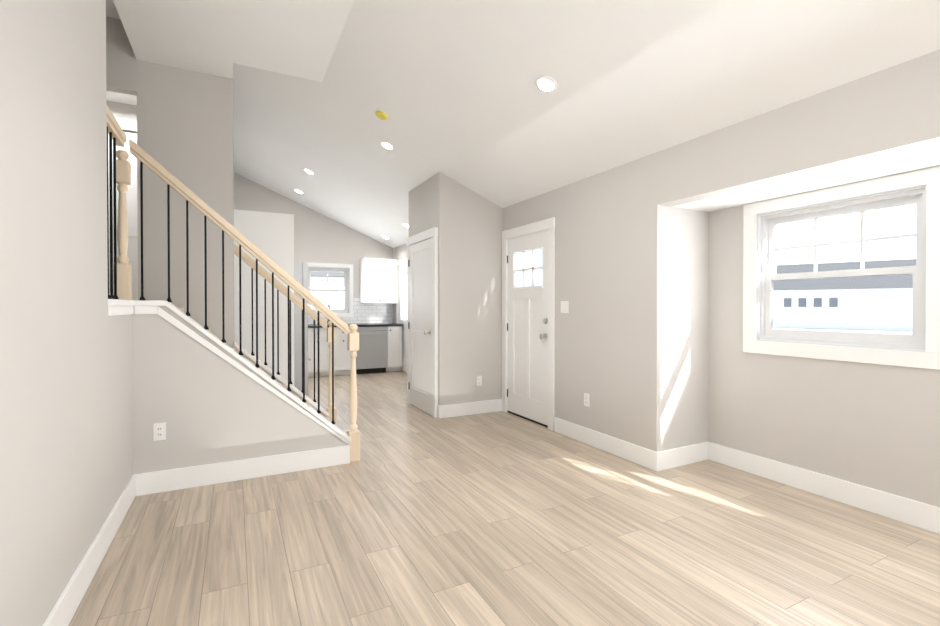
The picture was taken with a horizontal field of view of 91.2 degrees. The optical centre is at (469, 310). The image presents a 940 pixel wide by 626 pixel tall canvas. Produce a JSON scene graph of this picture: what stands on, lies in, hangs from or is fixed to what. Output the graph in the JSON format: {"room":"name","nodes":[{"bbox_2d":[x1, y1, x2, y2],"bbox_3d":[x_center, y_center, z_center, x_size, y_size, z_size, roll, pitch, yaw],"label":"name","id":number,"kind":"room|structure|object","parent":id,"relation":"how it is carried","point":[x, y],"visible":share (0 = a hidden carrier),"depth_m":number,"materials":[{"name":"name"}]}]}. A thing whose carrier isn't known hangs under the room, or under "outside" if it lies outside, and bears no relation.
{"room":"living room","nodes":[
{"label":"living room","id":0,"kind":"room"},
{"bbox_2d":[0,0,132,625],"bbox_3d":[-1.027,-0.598,0.563,0.110,3.700,5.700,0,1,-27],"label":"wall","id":1,"kind":"structure","parent":0,"point":[66,445],"depth_m":1.73,"materials":[{"name":"beige paint"}]},
{"bbox_2d":[42,474,137,625],"bbox_3d":[-0.980,1.179,0.630,0.019,0.145,5.450,0,1,-27],"label":"baseboard","id":2,"kind":"structure","parent":1,"relation":"attached to","point":[68,602],"depth_m":2.09,"materials":[{"name":"white wood"}]},
{"bbox_2d":[108,299,140,315],"bbox_3d":[-2.110,-0.016,2.710,0.180,0.091,0.600,0,1,-27],"label":"trim","id":3,"kind":"structure","parent":1,"relation":"on","point":[119,307],"depth_m":2.73,"materials":[{"name":"white wood"}]},
{"bbox_2d":[106,104,131,299],"bbox_3d":[-2.137,-0.609,2.728,0.084,1.091,0.660,0,1,-27],"label":"stair rail","id":4,"kind":"object","parent":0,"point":[121,271],"depth_m":3.01,"materials":[{"name":"brown wood"}]},
{"bbox_2d":[106,17,136,95],"bbox_3d":[-3.213,-2.104,3.643,0.960,0.580,0.100,0,1,-27],"label":"wall","id":5,"kind":"structure","parent":0,"point":[121,68],"depth_m":3.77,"materials":[{"name":"beige paint"}]},
{"bbox_2d":[106,0,136,104],"bbox_3d":[-3.333,-2.474,3.708,1.110,0.200,3.770,0,1,-27],"label":"ceiling","id":6,"kind":"structure","parent":0,"point":[111,11],"depth_m":5.10,"materials":[{"name":"white paint"}]},
{"bbox_2d":[106,101,136,132],"bbox_3d":[-4.091,-1.211,5.364,0.960,2.754,0.150,0,1,-27],"label":"wall","id":7,"kind":"structure","parent":0,"point":[123,111],"depth_m":5.32,"materials":[{"name":"beige paint"}]},
{"bbox_2d":[108,131,137,299],"bbox_3d":[-4.108,-1.055,5.310,0.730,2.030,0.036,0,1,-27],"label":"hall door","id":8,"kind":"structure","parent":7,"relation":"in","point":[132,217],"depth_m":5.38,"materials":[{"name":"white wood"}]},
{"bbox_2d":[115,118,136,130],"bbox_3d":[-4.088,-1.114,5.270,0.920,2.160,0.022,0,1,-27],"label":"window","id":9,"kind":"structure","parent":7,"relation":"attached to","point":[124,124],"depth_m":5.32,"materials":[{"name":"glass"}]},
{"bbox_2d":[137,60,233,346],"bbox_3d":[-3.474,-0.694,5.994,0.710,3.800,4.500,0,1,-27],"label":"wall","id":10,"kind":"structure","parent":0,"point":[184,127],"depth_m":3.99,"materials":[{"name":"beige paint"}]},
{"bbox_2d":[113,0,353,81],"bbox_3d":[-0.632,-2.278,1.228,1.432,0.450,6.550,0,1,-27],"label":"ceiling","id":11,"kind":"structure","parent":0,"point":[298,38],"depth_m":3.45,"materials":[{"name":"white paint"}]},
{"bbox_2d":[132,306,348,473],"bbox_3d":[-1.623,0.598,3.414,1.420,1.260,0.100,0,1,-27],"label":"wall","id":12,"kind":"structure","parent":0,"point":[206,405],"depth_m":3.21,"materials":[{"name":"beige paint"}]},
{"bbox_2d":[153,422,165,440],"bbox_3d":[-2.097,0.821,3.112,0.070,0.115,0.008,0,1,-27],"label":"outlet","id":13,"kind":"object","parent":12,"relation":"attached to","point":[159,431],"visible":1,"depth_m":3.11,"materials":[{"name":"white plastic"}]},
{"bbox_2d":[138,445,349,495],"bbox_3d":[-1.583,1.156,3.374,1.390,0.145,0.016,0,1,-27],"label":"baseboard","id":14,"kind":"structure","parent":12,"relation":"attached to","point":[222,472],"depth_m":3.32,"materials":[{"name":"white wood"}]},
{"bbox_2d":[141,300,350,444],"bbox_3d":[-1.676,0.507,3.383,1.562,1.150,0.147,0,1,-27],"label":"trim","id":15,"kind":"structure","parent":12,"relation":"on","point":[147,306],"depth_m":3.35,"materials":[{"name":"white wood"}]},
{"bbox_2d":[233,172,392,323],"bbox_3d":[-2.860,-0.688,8.753,3.140,3.741,0.150,0,1,-27],"label":"wall","id":16,"kind":"structure","parent":0,"point":[319,238],"depth_m":8.64,"materials":[{"name":"beige paint"}]},
{"bbox_2d":[308,262,353,317],"bbox_3d":[-2.715,-0.377,8.808,0.935,1.030,0.148,0,1,-27],"label":"kitchen window","id":17,"kind":"structure","parent":16,"relation":"in","point":[346,282],"depth_m":8.88,"materials":[{"name":"white plastic"}]},
{"bbox_2d":[308,298,392,323],"bbox_3d":[-2.837,0.013,8.682,2.868,0.499,0.008,0,1,-27],"label":"tile backsplash","id":18,"kind":"structure","parent":16,"relation":"attached to","point":[373,312],"depth_m":9.11,"materials":[{"name":"white tile"}]},
{"bbox_2d":[360,258,397,302],"bbox_3d":[-1.780,-0.569,9.022,0.667,0.860,0.354,0,1,-27],"label":"upper cabinet","id":19,"kind":"object","parent":16,"relation":"attached to","point":[378,280],"visible":1,"depth_m":8.88,"materials":[{"name":"white wood"}]},
{"bbox_2d":[409,172,502,404],"bbox_3d":[-0.209,-0.213,5.800,0.820,2.842,1.030,0,1,-27],"label":"wall","id":20,"kind":"structure","parent":0,"point":[467,222],"depth_m":5.33,"materials":[{"name":"beige paint"}]},
{"bbox_2d":[408,238,431,414],"bbox_3d":[-0.626,0.189,5.590,0.109,2.030,0.770,0,1,-27],"label":"closet door","id":21,"kind":"structure","parent":20,"relation":"in","point":[420,325],"depth_m":5.59,"materials":[{"name":"white wood"}]},
{"bbox_2d":[403,227,437,417],"bbox_3d":[-0.592,0.138,5.601,0.046,2.145,0.950,0,1,-27],"label":"door frame","id":22,"kind":"structure","parent":20,"relation":"attached to","point":[432,233],"depth_m":5.21,"materials":[{"name":"white wood"}]},
{"bbox_2d":[437,399,501,418],"bbox_3d":[0.020,1.139,5.347,0.836,0.145,0.026,0,1,-27],"label":"baseboard","id":23,"kind":"structure","parent":20,"relation":"attached to","point":[479,407],"depth_m":5.31,"materials":[{"name":"white wood"}]},
{"bbox_2d":[476,376,481,385],"bbox_3d":[0.108,0.827,5.388,0.070,0.115,0.008,0,1,-27],"label":"outlet","id":24,"kind":"object","parent":20,"relation":"attached to","point":[478,380],"visible":1,"depth_m":5.38,"materials":[{"name":"white plastic"}]},
{"bbox_2d":[68,371,939,625],"bbox_3d":[-0.986,1.286,3.690,5.900,0.120,11.200,0,1,-27],"label":"floor","id":25,"kind":"structure","parent":0,"point":[414,516],"depth_m":2.42,"materials":[{"name":"brown wood"}]},
{"bbox_2d":[130,139,359,461],"bbox_3d":[-1.627,0.034,3.405,1.604,2.387,0.087,0,1,-27],"label":"stair rail","id":26,"kind":"object","parent":25,"relation":"on","point":[353,336],"depth_m":3.52,"materials":[{"name":"brown wood"}]},
{"bbox_2d":[179,308,336,425],"bbox_3d":[-1.767,0.601,3.874,1.264,1.245,0.846,0,1,-27],"label":"stair","id":27,"kind":"structure","parent":25,"relation":"on","point":[285,386],"depth_m":4.17,"materials":[{"name":"brown wood"}]},
{"bbox_2d":[234,209,293,385],"bbox_3d":[-2.491,0.060,5.560,0.634,2.300,1.020,0,1,-27],"label":"wall","id":28,"kind":"structure","parent":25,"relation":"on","point":[270,235],"depth_m":5.10,"materials":[{"name":"white paint"}]},
{"bbox_2d":[294,261,310,395],"bbox_3d":[-2.407,0.322,5.605,0.806,1.775,0.900,0,1,-27],"label":"refrigerator","id":29,"kind":"object","parent":25,"relation":"on","point":[300,272],"visible":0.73,"depth_m":5.33,"materials":[{"name":"silver metal"}]},
{"bbox_2d":[307,328,310,376],"bbox_3d":[-3.179,0.745,8.179,0.498,0.876,0.598,0,1,-27],"label":"base cabinet","id":30,"kind":"object","parent":25,"relation":"on","point":[309,329],"depth_m":8.04,"materials":[{"name":"white wood"}]},
{"bbox_2d":[308,323,402,327],"bbox_3d":[-2.694,0.285,8.405,2.866,0.039,0.633,0,1,-27],"label":"countertop","id":31,"kind":"structure","parent":30,"relation":"on","point":[365,325],"depth_m":8.50,"materials":[{"name":"black stone"}]},
{"bbox_2d":[311,328,334,376],"bbox_3d":[-2.813,0.744,8.367,0.556,0.876,0.598,0,1,-27],"label":"base cabinet","id":32,"kind":"object","parent":25,"relation":"on","point":[324,349],"depth_m":8.14,"materials":[{"name":"white wood"}]},
{"bbox_2d":[335,327,350,375],"bbox_3d":[-2.448,0.742,8.554,0.496,0.876,0.598,0,1,-27],"label":"base cabinet","id":33,"kind":"object","parent":25,"relation":"on","point":[342,361],"depth_m":8.30,"materials":[{"name":"white wood"}]},
{"bbox_2d":[356,326,386,373],"bbox_3d":[-1.946,0.741,8.781,0.596,0.873,0.634,0,1,-27],"label":"dishwasher","id":34,"kind":"object","parent":25,"relation":"on","point":[371,352],"visible":0.79,"depth_m":8.55,"materials":[{"name":"silver metal"}]},
{"bbox_2d":[386,326,401,371],"bbox_3d":[-1.558,0.738,9.010,0.295,0.876,0.598,0,1,-27],"label":"base cabinet","id":35,"kind":"object","parent":25,"relation":"on","point":[394,333],"depth_m":8.75,"materials":[{"name":"white wood"}]},
{"bbox_2d":[233,0,939,247],"bbox_3d":[-0.374,-1.956,3.892,3.140,1.622,11.050,0,1,-27],"label":"ceiling","id":36,"kind":"structure","parent":0,"point":[451,89],"depth_m":3.29,"materials":[{"name":"white paint"}]},
{"bbox_2d":[304,168,313,173],"bbox_3d":[-2.314,-1.995,6.622,0.146,0.064,0.156,0,1,-27],"label":"recessed light","id":37,"kind":"object","parent":36,"relation":"in","point":[308,171],"visible":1,"depth_m":6.60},
{"bbox_2d":[375,109,388,119],"bbox_3d":[-0.834,-1.850,4.371,0.125,0.073,0.132,0,1,-27],"label":"smoke detector","id":38,"kind":"object","parent":36,"relation":"attached to","point":[381,114],"visible":1,"depth_m":4.34,"materials":[{"name":"yellow plastic"}]},
{"bbox_2d":[381,141,393,149],"bbox_3d":[-0.888,-1.775,4.962,0.146,0.064,0.156,0,1,-27],"label":"recessed light","id":39,"kind":"object","parent":36,"relation":"in","point":[387,145],"visible":1,"depth_m":4.95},
{"bbox_2d":[535,76,556,91],"bbox_3d":[0.529,-1.574,3.206,0.146,0.064,0.156,0,1,-27],"label":"recessed light","id":40,"kind":"object","parent":36,"relation":"in","point":[546,83],"visible":1,"depth_m":3.19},
{"bbox_2d":[393,49,939,451],"bbox_3d":[0.923,-0.022,4.657,0.150,2.480,10.900,0,1,-27],"label":"wall","id":41,"kind":"structure","parent":0,"point":[612,354],"depth_m":3.57,"materials":[{"name":"beige paint"}]},
{"bbox_2d":[396,259,402,323],"bbox_3d":[-1.154,0.109,8.685,0.172,2.150,1.060,0,1,-27],"label":"door frame","id":42,"kind":"structure","parent":41,"relation":"attached to","point":[400,262],"depth_m":9.03,"materials":[{"name":"white wood"}]},
{"bbox_2d":[399,265,406,372],"bbox_3d":[-1.212,0.163,8.655,0.118,2.030,0.854,0,1,-27],"label":"kitchen door","id":43,"kind":"structure","parent":41,"relation":"in","point":[403,295],"depth_m":8.83,"materials":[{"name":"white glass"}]},
{"bbox_2d":[507,231,547,427],"bbox_3d":[0.619,0.195,5.082,0.118,2.034,0.824,0,1,-27],"label":"front door","id":44,"kind":"structure","parent":41,"relation":"in","point":[527,329],"depth_m":5.07,"materials":[{"name":"white wood"}]},
{"bbox_2d":[502,217,554,430],"bbox_3d":[0.684,0.139,5.100,0.172,2.150,1.005,0,1,-27],"label":"door frame","id":45,"kind":"structure","parent":41,"relation":"attached to","point":[548,224],"depth_m":4.77,"materials":[{"name":"white wood"}]},
{"bbox_2d":[561,301,568,312],"bbox_3d":[0.919,-0.031,4.487,0.009,0.115,0.115,0,1,-27],"label":"light switch","id":46,"kind":"object","parent":41,"relation":"attached to","point":[564,306],"visible":1,"depth_m":4.48,"materials":[{"name":"white plastic"}]},
{"bbox_2d":[584,393,589,406],"bbox_3d":[1.066,0.822,4.210,0.008,0.115,0.070,0,1,-27],"label":"outlet","id":47,"kind":"object","parent":41,"relation":"attached to","point":[587,400],"visible":1,"depth_m":4.20,"materials":[{"name":"white plastic"}]},
{"bbox_2d":[555,417,657,470],"bbox_3d":[1.140,1.150,4.061,0.016,0.145,1.256,0,1,-27],"label":"baseboard","id":48,"kind":"structure","parent":41,"relation":"attached to","point":[642,456],"depth_m":3.94,"materials":[{"name":"white wood"}]},
{"bbox_2d":[670,187,939,506],"bbox_3d":[2.625,0.074,2.159,0.600,2.330,3.800,0,1,-27],"label":"wall","id":49,"kind":"structure","parent":0,"point":[875,426],"depth_m":3.33,"materials":[{"name":"beige paint"}]},
{"bbox_2d":[658,442,709,470],"bbox_3d":[1.692,1.154,3.648,0.570,0.145,0.022,0,1,-27],"label":"baseboard","id":50,"kind":"structure","parent":49,"relation":"attached to","point":[680,456],"depth_m":3.64,"materials":[{"name":"white wood"}]},
{"bbox_2d":[710,442,939,533],"bbox_3d":[2.751,1.166,2.233,0.016,0.145,3.500,0,1,-27],"label":"baseboard","id":51,"kind":"structure","parent":49,"relation":"attached to","point":[925,516],"depth_m":2.97,"materials":[{"name":"white wood"}]},
{"bbox_2d":[743,166,939,369],"bbox_3d":[2.870,-0.230,2.131,0.148,1.120,3.174,0,1,-27],"label":"alcove window","id":52,"kind":"structure","parent":49,"relation":"in","point":[767,250],"depth_m":2.94,"materials":[{"name":"white plastic"}]},
{"bbox_2d":[672,145,939,211],"bbox_3d":[2.558,-0.941,2.117,0.450,0.300,3.500,0,1,-27],"label":"ceiling","id":53,"kind":"structure","parent":0,"point":[926,158],"depth_m":2.81,"materials":[{"name":"white paint"}]},
{"label":"outside","id":54,"kind":"structure","parent":0,"visible":0},
{"bbox_2d":[773,327,911,334],"bbox_3d":[19.957,1.529,26.958,120.000,0.100,110.000,0,1,-27],"label":"ground","id":55,"kind":"structure","parent":54,"point":[896,332],"depth_m":32.47,"materials":[{"name":"white"}]},
{"bbox_2d":[310,271,344,308],"bbox_3d":[9.602,-1.220,12.110,74.157,5.650,20.108,0,1,35],"label":"house","id":56,"kind":"structure","parent":55,"relation":"on","point":[330,297],"depth_m":24.09,"materials":[{"name":"white"}]},
{"bbox_2d":[773,259,915,330],"bbox_3d":[31.051,-1.256,37.015,23.200,5.300,9.200,0,1,37],"label":"house","id":57,"kind":"structure","parent":55,"relation":"on","point":[795,313],"depth_m":34.66,"materials":[{"name":"white"}]}
]}

